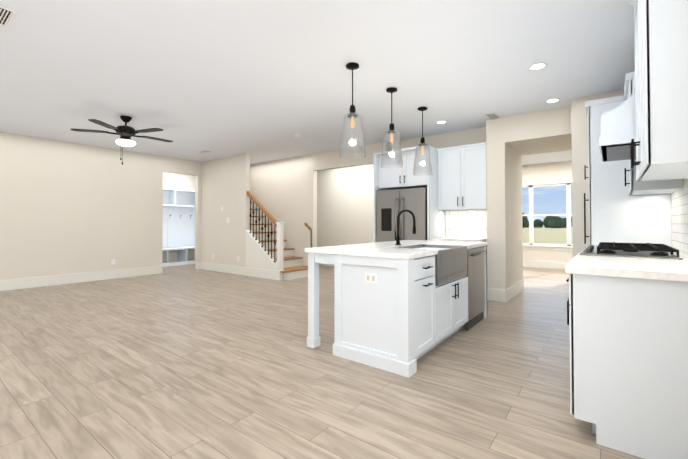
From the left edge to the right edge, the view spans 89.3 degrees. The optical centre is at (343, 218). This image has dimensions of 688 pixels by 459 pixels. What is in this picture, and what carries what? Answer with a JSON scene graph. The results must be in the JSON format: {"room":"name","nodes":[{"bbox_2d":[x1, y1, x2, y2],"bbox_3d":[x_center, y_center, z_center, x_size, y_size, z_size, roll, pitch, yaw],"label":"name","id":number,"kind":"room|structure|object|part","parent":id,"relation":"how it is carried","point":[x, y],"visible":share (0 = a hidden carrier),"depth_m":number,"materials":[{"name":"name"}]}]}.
{"room":"kitchen","nodes":[
{"label":"kitchen","id":0,"kind":"room"},
{"bbox_2d":[0,0,634,164],"bbox_3d":[-0.311,-1.530,4.962,14.000,0.100,13.600,-1,-1,37],"label":"ceiling","id":1,"kind":"structure","parent":0,"point":[258,81],"depth_m":3.47,"materials":[{"name":"paint"}]},
{"bbox_2d":[0,6,15,25],"bbox_3d":[-2.566,-1.506,2.581,0.300,0.015,0.150,-1,-1,37],"label":"air vent","id":2,"kind":"object","parent":1,"relation":"in","point":[6,15],"depth_m":2.58,"materials":[{"name":"white metal"}]},
{"bbox_2d":[71,116,172,164],"bbox_3d":[-3.145,-1.119,5.122,1.293,0.712,1.244,-1,-1,37],"label":"ceiling fan","id":3,"kind":"object","parent":1,"relation":"hanging from","point":[125,132],"visible":1,"depth_m":4.99,"materials":[{"name":"brown metal"}]},
{"bbox_3d":[-3.180,-1.091,5.076,0.252,0.082,0.252,-1,-1,37],"label":"lamp shade","id":4,"kind":"part","parent":3,"relation":"part of","materials":[{"name":"white glass"}]},
{"bbox_2d":[339,62,365,158],"bbox_3d":[0.084,-1.053,3.416,0.264,0.897,0.264,-1,-1,37],"label":"pendant light","id":5,"kind":"object","parent":1,"relation":"hanging from","point":[352,114],"visible":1,"depth_m":3.39,"materials":[{"name":"clear glass"}]},
{"bbox_3d":[0.084,-0.813,3.412,0.264,0.418,0.264,-1,-1,37],"label":"lamp shade","id":6,"kind":"part","parent":5,"relation":"part of","materials":[{"name":"clear glass"}]},
{"bbox_3d":[0.084,-0.938,3.414,0.042,0.117,0.041,-1,-1,37],"label":"bulb","id":7,"kind":"part","parent":5,"relation":"part of","materials":[{"name":"glass"}]},
{"bbox_2d":[380,87,402,167],"bbox_3d":[0.552,-1.043,4.026,0.264,0.897,0.264,-1,-1,37],"label":"pendant light","id":8,"kind":"object","parent":1,"relation":"hanging from","point":[391,131],"visible":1,"depth_m":4.00,"materials":[{"name":"clear glass"}]},
{"bbox_3d":[0.552,-0.804,4.023,0.264,0.418,0.264,-1,-1,37],"label":"lamp shade","id":9,"kind":"part","parent":8,"relation":"part of","materials":[{"name":"clear glass"}]},
{"bbox_2d":[413,107,432,175],"bbox_3d":[1.058,-1.033,4.685,0.264,0.897,0.264,-1,-1,37],"label":"pendant light","id":10,"kind":"object","parent":1,"relation":"hanging from","point":[422,141],"visible":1,"depth_m":4.66,"materials":[{"name":"clear glass"}]},
{"bbox_3d":[1.058,-0.793,4.681,0.264,0.418,0.264,-1,-1,37],"label":"lamp shade","id":11,"kind":"part","parent":10,"relation":"part of","materials":[{"name":"clear glass"}]},
{"bbox_2d":[436,121,446,123],"bbox_3d":[1.492,-1.468,5.341,0.168,0.005,0.168,0,-1,28],"label":"recessed light","id":12,"kind":"object","parent":1,"relation":"in","point":[438,122],"depth_m":5.34,"materials":[{"name":"white"}]},
{"bbox_2d":[484,112,500,119],"bbox_3d":[2.148,-1.468,5.028,0.150,0.015,0.300,-1,-1,37],"label":"air vent","id":13,"kind":"object","parent":1,"relation":"in","point":[491,116],"depth_m":5.00,"materials":[{"name":"white metal"}]},
{"bbox_2d":[528,62,547,70],"bbox_3d":[1.915,-1.498,3.442,0.168,0.005,0.168,0,-1,28],"label":"recessed light","id":14,"kind":"object","parent":1,"relation":"in","point":[537,66],"depth_m":3.44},
{"bbox_2d":[545,98,560,102],"bbox_3d":[2.637,-1.483,4.400,0.168,0.005,0.168,0,-1,11],"label":"recessed light","id":15,"kind":"object","parent":1,"relation":"in","point":[553,100],"depth_m":4.39,"materials":[{"name":"white"}]},
{"bbox_2d":[0,264,643,458],"bbox_3d":[-0.311,1.269,4.918,14.000,0.100,13.600,-1,-1,37],"label":"floor","id":16,"kind":"structure","parent":0,"point":[189,361],"depth_m":2.54,"materials":[{"name":"brown wood"}]},
{"bbox_2d":[162,188,194,266],"bbox_3d":[-4.734,0.242,9.648,0.495,2.100,1.603,-1,-1,37],"label":"hall tree","id":17,"kind":"object","parent":16,"relation":"on","point":[179,220],"visible":0.46,"depth_m":9.91,"materials":[{"name":"white wood"}]},
{"bbox_2d":[245,191,311,280],"bbox_3d":[-2.216,0.132,8.307,3.305,2.280,0.963,-1,-1,37],"label":"staircase","id":18,"kind":"structure","parent":16,"relation":"on","point":[269,255],"depth_m":7.45,"materials":[{"name":"brown wood"}]},
{"bbox_3d":[-1.449,-0.176,7.722,1.130,0.886,0.901,-1,-1,37],"label":"handrail oak","id":19,"kind":"part","parent":18,"relation":"part of","materials":[{"name":"brown wood"}]},
{"bbox_2d":[305,245,487,377],"bbox_3d":[0.716,0.763,3.732,1.096,0.875,2.105,-1,-1,37],"label":"kitchen island","id":20,"kind":"object","parent":16,"relation":"on","point":[401,307],"depth_m":2.92,"materials":[{"name":"white wood"}]},
{"bbox_2d":[365,273,376,283],"bbox_3d":[0.219,0.487,2.828,0.120,0.080,0.006,-1,-1,37],"label":"outlet plate","id":21,"kind":"object","parent":20,"relation":"attached to","point":[370,278],"depth_m":2.83,"materials":[{"name":"white plastic"}]},
{"bbox_2d":[353,241,487,256],"bbox_3d":[0.922,0.304,3.591,0.510,0.040,2.110,-1,-1,37],"label":"island countertop","id":22,"kind":"structure","parent":20,"relation":"on","point":[372,252],"depth_m":2.96,"materials":[{"name":"white stone"}]},
{"bbox_2d":[395,244,466,285],"bbox_3d":[0.858,0.445,3.510,0.505,0.305,0.794,-1,-1,37],"label":"sink","id":23,"kind":"object","parent":22,"relation":"in","point":[450,260],"depth_m":3.37,"materials":[{"name":"silver metal"}]},
{"bbox_2d":[466,247,487,320],"bbox_3d":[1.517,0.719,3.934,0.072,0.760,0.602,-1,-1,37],"label":"dishwasher","id":24,"kind":"object","parent":20,"relation":"in","point":[475,275],"depth_m":3.90,"materials":[{"name":"silver metal"}]},
{"bbox_2d":[376,187,426,241],"bbox_3d":[1.100,0.378,5.943,0.900,1.715,0.757,-1,-1,37],"label":"refrigerator","id":25,"kind":"object","parent":16,"relation":"on","point":[391,204],"visible":0.38,"depth_m":5.66,"materials":[{"name":"silver metal"}]},
{"bbox_2d":[373,146,445,242],"bbox_3d":[1.117,0.051,5.995,1.020,2.370,0.717,-1,-1,37],"label":"surround","id":26,"kind":"object","parent":16,"relation":"on","point":[392,178],"visible":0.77,"depth_m":5.77,"materials":[{"name":"white wood"}]},
{"bbox_2d":[565,242,687,458],"bbox_3d":[2.155,0.693,2.603,0.692,0.981,2.325,-1,-1,37],"label":"base cabinet","id":27,"kind":"object","parent":16,"relation":"on","point":[627,313],"visible":1,"depth_m":1.74,"materials":[{"name":"white wood"}]},
{"bbox_2d":[580,245,682,259],"bbox_3d":[2.199,0.250,2.718,0.540,0.040,0.900,-1,-1,37],"label":"cooktop","id":28,"kind":"object","parent":27,"relation":"in","point":[630,251],"depth_m":2.45,"materials":[{"name":"black metal"}]},
{"bbox_2d":[584,95,671,246],"bbox_3d":[3.045,-0.028,3.781,0.700,2.460,0.604,-1,-1,37],"label":"pantry cabinet","id":29,"kind":"object","parent":16,"relation":"on","point":[618,213],"visible":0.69,"depth_m":3.60,"materials":[{"name":"white wood"}]},
{"bbox_2d":[0,89,687,289],"bbox_3d":[-0.292,-0.131,4.925,13.550,2.700,13.240,-1,-1,37],"label":"wall","id":30,"kind":"structure","parent":0,"point":[69,208],"depth_m":7.02,"materials":[{"name":"paint"}]},
{"bbox_2d":[0,265,162,290],"bbox_3d":[-6.171,1.134,5.401,0.016,0.185,6.570,-1,-1,37],"label":"baseboard","id":31,"kind":"structure","parent":30,"relation":"attached to","point":[22,283],"depth_m":6.70,"materials":[{"name":"white wood"}]},
{"bbox_2d":[200,262,244,275],"bbox_3d":[-2.888,1.178,8.207,1.810,0.185,0.020,-1,-1,37],"label":"baseboard","id":32,"kind":"structure","parent":30,"relation":"attached to","point":[238,270],"depth_m":8.15,"materials":[{"name":"white wood"}]},
{"bbox_2d":[319,263,333,266],"bbox_3d":[-0.258,1.192,9.154,4.830,0.185,0.016,-1,-1,37],"label":"baseboard","id":33,"kind":"structure","parent":30,"relation":"attached to","point":[320,264],"depth_m":9.30,"materials":[{"name":"white wood"}]},
{"bbox_2d":[437,142,486,209],"bbox_3d":[1.928,-0.640,5.591,0.764,1.000,0.387,-1,-1,37],"label":"upper cabinet","id":34,"kind":"object","parent":30,"relation":"attached to","point":[461,177],"visible":0.94,"depth_m":5.46,"materials":[{"name":"white wood"}]},
{"bbox_2d":[445,209,486,231],"bbox_3d":[2.043,0.039,5.731,0.764,0.352,0.009,-1,-1,37],"label":"backsplash","id":35,"kind":"structure","parent":30,"relation":"attached to","point":[466,220],"depth_m":5.74,"materials":[{"name":"tile"}]},
{"bbox_2d":[504,279,523,302],"bbox_3d":[2.723,1.136,5.532,0.019,0.185,1.256,-1,-1,37],"label":"baseboard","id":36,"kind":"structure","parent":30,"relation":"attached to","point":[506,295],"depth_m":5.38,"materials":[{"name":"white wood"}]},
{"bbox_2d":[523,260,568,269],"bbox_3d":[5.433,1.185,8.696,5.080,0.185,0.016,-1,-1,37],"label":"baseboard","id":37,"kind":"structure","parent":30,"relation":"attached to","point":[526,263],"depth_m":8.92,"materials":[{"name":"white wood"}]},
{"bbox_2d":[522,179,572,250],"bbox_3d":[5.244,-0.074,8.896,2.720,1.770,0.140,-1,-1,37],"label":"sunroom window","id":38,"kind":"structure","parent":30,"relation":"in","point":[531,244],"depth_m":8.89,"materials":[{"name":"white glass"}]},
{"bbox_2d":[599,91,635,161],"bbox_3d":[2.288,-0.972,2.669,0.529,0.928,0.816,-1,-1,37],"label":"range hood","id":39,"kind":"object","parent":30,"relation":"attached to","point":[618,129],"visible":0.25,"depth_m":2.46,"materials":[{"name":"wood"}]},
{"bbox_2d":[624,72,682,194],"bbox_3d":[2.797,-0.752,3.196,0.367,1.030,0.632,-1,-1,37],"label":"upper cabinet","id":40,"kind":"object","parent":30,"relation":"attached to","point":[670,186],"visible":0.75,"depth_m":3.02,"materials":[{"name":"white wood"}]},
{"bbox_2d":[628,0,687,180],"bbox_3d":[1.830,-0.890,1.938,0.367,1.267,0.885,-1,-1,37],"label":"upper cabinet","id":41,"kind":"object","parent":30,"relation":"attached to","point":[661,70],"visible":1,"depth_m":1.68,"materials":[{"name":"white wood"}]},
{"bbox_2d":[671,185,687,253],"bbox_3d":[2.433,0.007,2.416,0.009,0.514,2.300,-1,-1,37],"label":"backsplash","id":42,"kind":"structure","parent":30,"relation":"attached to","point":[679,217],"depth_m":2.90,"materials":[{"name":"tile"}]},
{"bbox_2d":[431,231,486,241],"bbox_3d":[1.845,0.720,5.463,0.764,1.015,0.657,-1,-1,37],"label":"countertop","id":43,"kind":"structure","parent":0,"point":[470,236],"depth_m":5.61,"materials":[{"name":"white stone"}]},
{"label":"outside","id":44,"kind":"structure","parent":0,"visible":0},
{"bbox_2d":[523,226,572,243],"bbox_3d":[82.230,3.276,107.253,320.000,0.250,249.300,-1,-1,37],"label":"ground","id":45,"kind":"structure","parent":44,"point":[547,234],"depth_m":43.70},
{"bbox_2d":[522,212,571,227],"bbox_3d":[86.992,0.056,110.856,290.966,8.857,23.137,-1,-1,37],"label":"trees","id":46,"kind":"object","parent":45,"relation":"on","point":[553,221],"depth_m":124.75,"materials":[{"name":"green plant"}]}
]}

